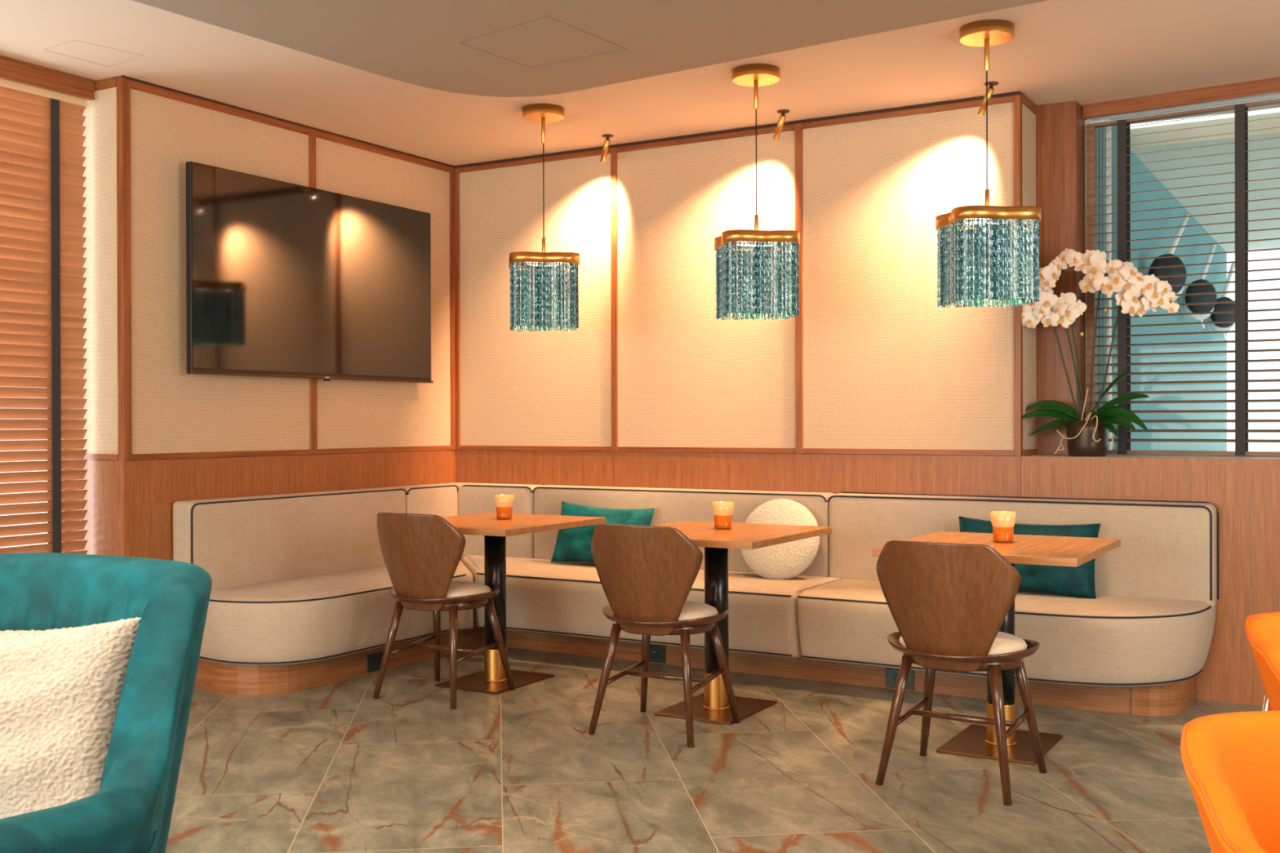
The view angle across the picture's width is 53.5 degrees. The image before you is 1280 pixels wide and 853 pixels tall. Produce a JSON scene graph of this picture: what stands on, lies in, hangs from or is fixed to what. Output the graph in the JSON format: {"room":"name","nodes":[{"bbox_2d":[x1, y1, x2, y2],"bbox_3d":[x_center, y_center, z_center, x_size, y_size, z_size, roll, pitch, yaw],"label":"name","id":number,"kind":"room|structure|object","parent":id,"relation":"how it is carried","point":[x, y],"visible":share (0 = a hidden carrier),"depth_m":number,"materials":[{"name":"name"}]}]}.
{"room":"restaurant","nodes":[
{"label":"restaurant","id":0,"kind":"room"},
{"bbox_2d":[64,75,455,560],"bbox_3d":[-1.841,-0.174,6.623,0.428,2.712,2.321,0,0,30],"label":"wall","id":1,"kind":"structure","parent":0,"point":[159,435],"depth_m":5.86,"materials":[{"name":"beige fabric"}]},
{"bbox_2d":[0,55,94,552],"bbox_3d":[-4.188,-0.154,2.825,0.297,2.712,6.612,0,0,30],"label":"window","id":2,"kind":"structure","parent":1,"relation":"in","point":[11,69],"depth_m":5.39,"materials":[{"name":"brown wood"}]},
{"bbox_2d":[0,78,88,554],"bbox_3d":[-3.942,-0.124,3.066,0.050,2.617,5.900,0,0,30],"label":"blind","id":3,"kind":"object","parent":2,"relation":"attached to","point":[42,210],"visible":0.7,"depth_m":5.43,"materials":[{"name":"brown wood"}]},
{"bbox_2d":[186,161,432,382],"bbox_3d":[-1.632,-0.716,6.470,0.088,0.971,1.684,0,0,30],"label":"television","id":4,"kind":"object","parent":1,"relation":"attached to","point":[284,279],"visible":1,"depth_m":6.31,"materials":[{"name":"black plastic"}]},
{"bbox_2d":[0,0,1279,165],"bbox_3d":[-0.495,-1.513,2.474,7.906,0.213,9.950,0,0,30],"label":"ceiling","id":5,"kind":"structure","parent":0,"point":[448,82],"depth_m":5.09,"materials":[{"name":"beige paint"}]},
{"bbox_2d":[508,103,579,331],"bbox_3d":[-0.465,-1.000,6.125,0.333,1.064,0.333,0,0,-7],"label":"pendant lamp","id":6,"kind":"object","parent":5,"relation":"hanging from","point":[548,269],"visible":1,"depth_m":5.98,"materials":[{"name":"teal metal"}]},
{"bbox_2d":[600,133,613,162],"bbox_3d":[-0.186,-1.470,6.721,0.060,0.130,0.117,0,0,-34],"label":"spotlight","id":7,"kind":"object","parent":5,"relation":"attached to","point":[606,142],"visible":1,"depth_m":6.71,"materials":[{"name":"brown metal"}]},
{"bbox_2d":[714,63,799,320],"bbox_3d":[0.501,-1.001,5.463,0.333,1.064,0.333,0,0,-7],"label":"pendant lamp","id":8,"kind":"object","parent":5,"relation":"hanging from","point":[771,292],"visible":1,"depth_m":5.32,"materials":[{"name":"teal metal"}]},
{"bbox_2d":[773,109,789,140],"bbox_3d":[0.681,-1.471,6.204,0.060,0.130,0.117,0,0,-34],"label":"spotlight","id":9,"kind":"object","parent":5,"relation":"attached to","point":[782,117],"visible":1,"depth_m":6.20,"materials":[{"name":"gold metal"}]},
{"bbox_2d":[935,18,1040,308],"bbox_3d":[1.334,-1.001,4.882,0.333,1.064,0.333,0,0,-7],"label":"pendant lamp","id":10,"kind":"object","parent":5,"relation":"hanging from","point":[962,245],"visible":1,"depth_m":4.74,"materials":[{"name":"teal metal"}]},
{"bbox_2d":[977,81,998,115],"bbox_3d":[1.557,-1.472,5.708,0.060,0.130,0.117,0,0,-34],"label":"spotlight","id":11,"kind":"object","parent":5,"relation":"attached to","point":[982,109],"visible":0.95,"depth_m":5.70,"materials":[{"name":"gold metal"}]},
{"bbox_2d":[165,645,1262,852],"bbox_3d":[-0.773,1.220,2.100,8.000,0.050,9.000,0,0,30],"label":"floor","id":12,"kind":"structure","parent":0,"point":[335,767],"depth_m":4.31,"materials":[{"name":"tile"}]},
{"bbox_2d":[0,552,212,852],"bbox_3d":[-1.229,0.724,2.139,0.879,0.948,0.834,0,0,8],"label":"armchair","id":13,"kind":"object","parent":12,"relation":"on","point":[131,810],"visible":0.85,"depth_m":2.23,"materials":[{"name":"teal fabric"}]},
{"bbox_2d":[0,617,141,819],"bbox_3d":[-1.155,0.560,2.274,0.488,0.426,0.250,0,0,5],"label":"pillow","id":14,"kind":"object","parent":13,"relation":"on","point":[60,689],"visible":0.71,"depth_m":2.21,"materials":[{"name":"white fabric"}]},
{"bbox_2d":[373,512,515,709],"bbox_3d":[-0.881,0.775,5.575,0.500,0.822,0.536,0,0,29],"label":"dining chair","id":15,"kind":"object","parent":12,"relation":"on","point":[422,553],"visible":1,"depth_m":5.41,"materials":[{"name":"brown wood"}]},
{"bbox_2d":[445,581,490,597],"bbox_3d":[-0.863,0.720,5.609,0.420,0.050,0.380,0,0,29],"label":"seat cushion","id":16,"kind":"object","parent":15,"relation":"on","point":[456,588],"depth_m":5.49,"materials":[{"name":"beige fabric"}]},
{"bbox_2d":[435,512,605,694],"bbox_3d":[-0.670,0.808,5.879,0.707,0.747,0.803,0,0,30],"label":"cafe table","id":17,"kind":"object","parent":12,"relation":"on","point":[493,680],"visible":0.7,"depth_m":5.83,"materials":[{"name":"brown wood"}]},
{"bbox_2d":[494,494,514,519],"bbox_3d":[-0.636,0.377,5.956,0.092,0.112,0.092,0,0,30],"label":"candle holder","id":18,"kind":"object","parent":17,"relation":"on","point":[504,503],"visible":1,"depth_m":5.92,"materials":[{"name":"orange glass"}]},
{"bbox_2d":[587,524,740,747],"bbox_3d":[0.081,0.775,4.937,0.500,0.822,0.536,0,0,28],"label":"dining chair","id":19,"kind":"object","parent":12,"relation":"on","point":[647,575],"visible":1,"depth_m":4.77,"materials":[{"name":"brown wood"}]},
{"bbox_2d":[613,600,718,621],"bbox_3d":[0.099,0.719,4.971,0.420,0.050,0.380,0,0,28],"label":"seat cushion","id":20,"kind":"object","parent":19,"relation":"on","point":[691,611],"depth_m":4.80,"materials":[{"name":"beige fabric"}]},
{"bbox_2d":[173,482,1218,715],"bbox_3d":[0.166,0.754,5.550,4.118,0.852,2.079,0,0,30],"label":"banquette","id":21,"kind":"object","parent":12,"relation":"on","point":[300,599],"visible":0.68,"depth_m":5.74,"materials":[{"name":"beige fabric"}]},
{"bbox_2d":[173,487,405,590],"bbox_3d":[-1.684,0.558,6.314,0.149,0.448,1.448,0,0,30],"label":"cushion","id":22,"kind":"object","parent":21,"relation":"on","point":[248,540],"depth_m":6.11,"materials":[{"name":"beige fabric"}]},
{"bbox_2d":[199,560,472,665],"bbox_3d":[-1.305,0.888,6.410,0.703,0.303,2.073,0,0,30],"label":"seat cushion","id":23,"kind":"object","parent":21,"relation":"on","point":[301,618],"depth_m":5.65,"materials":[{"name":"beige fabric"}]},
{"bbox_2d":[366,651,383,673],"bbox_3d":[-1.266,1.132,6.103,0.008,0.084,0.130,0,0,30],"label":"power socket","id":24,"kind":"object","parent":21,"relation":"attached to","point":[374,659],"depth_m":6.08,"materials":[{"name":"grey plastic"}]},
{"bbox_2d":[393,483,457,516],"bbox_3d":[-1.205,0.554,7.133,0.149,0.448,0.445,0,0,30],"label":"cushion","id":25,"kind":"object","parent":21,"relation":"on","point":[441,500],"depth_m":7.08,"materials":[{"name":"beige fabric"}]},
{"bbox_2d":[444,482,542,560],"bbox_3d":[-0.845,0.553,7.255,0.643,0.448,0.149,0,0,30],"label":"cushion","id":26,"kind":"object","parent":21,"relation":"on","point":[470,498],"depth_m":7.16,"materials":[{"name":"beige fabric"}]},
{"bbox_2d":[550,501,654,563],"bbox_3d":[-0.200,0.574,6.670,0.608,0.338,0.185,0,0,33],"label":"throw pillow","id":27,"kind":"object","parent":21,"relation":"on","point":[574,544],"visible":0.51,"depth_m":6.66,"materials":[{"name":"teal fabric"}]},
{"bbox_2d":[461,554,839,657],"bbox_3d":[-0.196,0.884,6.542,2.448,0.303,0.723,0,0,30],"label":"seat cushion","id":28,"kind":"object","parent":21,"relation":"on","point":[568,598],"depth_m":6.16,"materials":[{"name":"beige fabric"}]},
{"bbox_2d":[648,644,665,663],"bbox_3d":[0.067,1.128,6.311,0.130,0.086,0.010,0,0,30],"label":"power socket","id":29,"kind":"object","parent":21,"relation":"attached to","point":[657,652],"depth_m":6.29,"materials":[{"name":"black plastic"}]},
{"bbox_2d":[533,484,833,577],"bbox_3d":[0.186,0.552,6.652,1.741,0.448,0.149,0,0,30],"label":"cushion","id":30,"kind":"object","parent":21,"relation":"on","point":[671,505],"depth_m":6.55,"materials":[{"name":"beige fabric"}]},
{"bbox_2d":[741,498,820,579],"bbox_3d":[0.675,0.546,6.147,0.404,0.390,0.186,0,0,27],"label":"round pillow","id":31,"kind":"object","parent":21,"relation":"on","point":[785,561],"visible":0.63,"depth_m":6.08,"materials":[{"name":"beige fabric"}]},
{"bbox_2d":[885,667,914,689],"bbox_3d":[1.160,1.127,5.671,0.130,0.086,0.010,0,0,30],"label":"power socket","id":32,"kind":"object","parent":21,"relation":"attached to","point":[891,673],"depth_m":5.68,"materials":[{"name":"black plastic"}]},
{"bbox_2d":[797,578,1216,686],"bbox_3d":[1.566,0.882,5.503,1.631,0.303,0.720,0,0,30],"label":"seat cushion","id":33,"kind":"object","parent":21,"relation":"on","point":[1117,637],"depth_m":5.11,"materials":[{"name":"beige fabric"}]},
{"bbox_2d":[829,493,1217,608],"bbox_3d":[1.680,0.551,5.777,1.718,0.448,0.149,0,0,30],"label":"cushion","id":34,"kind":"object","parent":21,"relation":"on","point":[1167,549],"depth_m":5.51,"materials":[{"name":"beige fabric"}]},
{"bbox_2d":[959,516,1100,599],"bbox_3d":[1.687,0.572,5.560,0.616,0.334,0.182,0,0,28],"label":"throw pillow","id":35,"kind":"object","parent":21,"relation":"on","point":[1078,581],"visible":0.43,"depth_m":5.45,"materials":[{"name":"teal fabric"}]},
{"bbox_2d":[653,520,831,725],"bbox_3d":[0.319,0.807,5.300,0.707,0.747,0.803,0,0,30],"label":"cafe table","id":36,"kind":"object","parent":12,"relation":"on","point":[713,706],"visible":0.74,"depth_m":5.25,"materials":[{"name":"brown wood"}]},
{"bbox_2d":[711,501,733,528],"bbox_3d":[0.351,0.376,5.377,0.092,0.112,0.092,0,0,30],"label":"candle holder","id":37,"kind":"object","parent":36,"relation":"on","point":[722,511],"visible":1,"depth_m":5.34,"materials":[{"name":"orange glass"}]},
{"bbox_2d":[875,540,1047,804],"bbox_3d":[1.061,0.774,4.229,0.500,0.822,0.536,0,0,32],"label":"dining chair","id":38,"kind":"object","parent":12,"relation":"on","point":[948,604],"visible":1,"depth_m":4.06,"materials":[{"name":"brown wood"}]},
{"bbox_2d":[899,631,1026,655],"bbox_3d":[1.081,0.719,4.262,0.420,0.050,0.380,0,0,32],"label":"seat cushion","id":39,"kind":"object","parent":38,"relation":"on","point":[1004,643],"depth_m":4.10,"materials":[{"name":"beige fabric"}]},
{"bbox_2d":[871,531,1120,764],"bbox_3d":[1.337,0.806,4.704,0.707,0.747,0.803,0,0,30],"label":"cafe table","id":40,"kind":"object","parent":12,"relation":"on","point":[979,741],"visible":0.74,"depth_m":4.66,"materials":[{"name":"brown wood"}]},
{"bbox_2d":[990,511,1016,542],"bbox_3d":[1.359,0.376,4.753,0.092,0.112,0.092,0,0,30],"label":"candle holder","id":41,"kind":"object","parent":40,"relation":"on","point":[1002,522],"visible":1,"depth_m":4.72,"materials":[{"name":"orange glass"}]},
{"bbox_2d":[1180,711,1279,852],"bbox_3d":[1.122,0.830,1.817,0.627,0.723,0.573,0,0,8],"label":"tub chair","id":42,"kind":"object","parent":12,"relation":"on","point":[1231,761],"visible":1,"depth_m":2.00,"materials":[{"name":"orange fabric"}]},
{"bbox_2d":[1244,612,1279,711],"bbox_3d":[1.748,0.825,2.917,0.627,0.723,0.573,0,0,6],"label":"tub chair","id":43,"kind":"object","parent":12,"relation":"on","point":[1263,629],"visible":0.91,"depth_m":2.99,"materials":[{"name":"orange fabric"}]},
{"bbox_2d":[453,90,1279,706],"bbox_3d":[2.080,-0.184,6.183,7.200,2.712,0.958,0,0,30],"label":"wall","id":44,"kind":"structure","parent":0,"point":[874,386],"depth_m":6.39,"materials":[{"name":"beige fabric"}]},
{"bbox_2d":[1035,100,1086,455],"bbox_3d":[2.035,-0.702,6.153,0.204,1.675,0.250,0,0,30],"label":"column","id":45,"kind":"structure","parent":44,"relation":"attached to","point":[1060,126],"depth_m":6.04,"materials":[{"name":"brown wood"}]},
{"bbox_2d":[1018,248,1179,456],"bbox_3d":[2.048,-0.339,5.780,0.768,0.950,0.295,0,0,30],"label":"potted orchid","id":46,"kind":"object","parent":44,"relation":"on","point":[1090,437],"visible":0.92,"depth_m":5.76,"materials":[{"name":"white plant"}]},
{"bbox_2d":[1082,76,1279,456],"bbox_3d":[3.516,-0.703,5.217,3.320,1.675,0.190,0,0,35],"label":"window","id":47,"kind":"structure","parent":44,"relation":"in","point":[1264,89],"depth_m":5.94,"materials":[{"name":"brown wood"}]},
{"bbox_2d":[1085,98,1279,455],"bbox_3d":[3.470,-0.661,5.210,3.200,1.583,0.060,0,0,35],"label":"blind","id":48,"kind":"object","parent":47,"relation":"attached to","point":[1242,291],"visible":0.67,"depth_m":5.85,"materials":[{"name":"brown wood"}]},
{"bbox_2d":[1095,119,1226,451],"bbox_3d":[3.558,-0.191,8.509,0.200,2.700,4.950,0,0,30],"label":"wall","id":49,"kind":"structure","parent":0,"point":[1135,168],"depth_m":7.58,"materials":[{"name":"teal"}]},
{"bbox_2d":[1146,213,1189,312],"bbox_3d":[3.044,-0.961,7.211,0.200,0.644,1.056,0,0,30],"label":"wall lamp","id":50,"kind":"object","parent":49,"relation":"attached to","point":[1171,260],"visible":0.48,"depth_m":6.81,"materials":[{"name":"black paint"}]},
{"bbox_2d":[1182,242,1217,328],"bbox_3d":[3.772,-0.967,8.453,0.200,0.644,1.056,0,0,30],"label":"wall lamp","id":51,"kind":"object","parent":49,"relation":"attached to","point":[1208,287],"visible":0.76,"depth_m":8.06,"materials":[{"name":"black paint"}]},
{"bbox_2d":[1207,262,1235,339],"bbox_3d":[4.449,-0.974,9.610,0.200,0.644,1.056,0,0,30],"label":"wall lamp","id":52,"kind":"object","parent":49,"relation":"attached to","point":[1226,306],"visible":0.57,"depth_m":9.21,"materials":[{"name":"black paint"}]},
{"bbox_2d":[1129,111,1279,252],"bbox_3d":[5.947,-1.493,7.247,5.600,0.100,4.700,0,0,30],"label":"ceiling","id":53,"kind":"structure","parent":0,"point":[1270,122],"depth_m":7.06,"materials":[{"name":"beige"}]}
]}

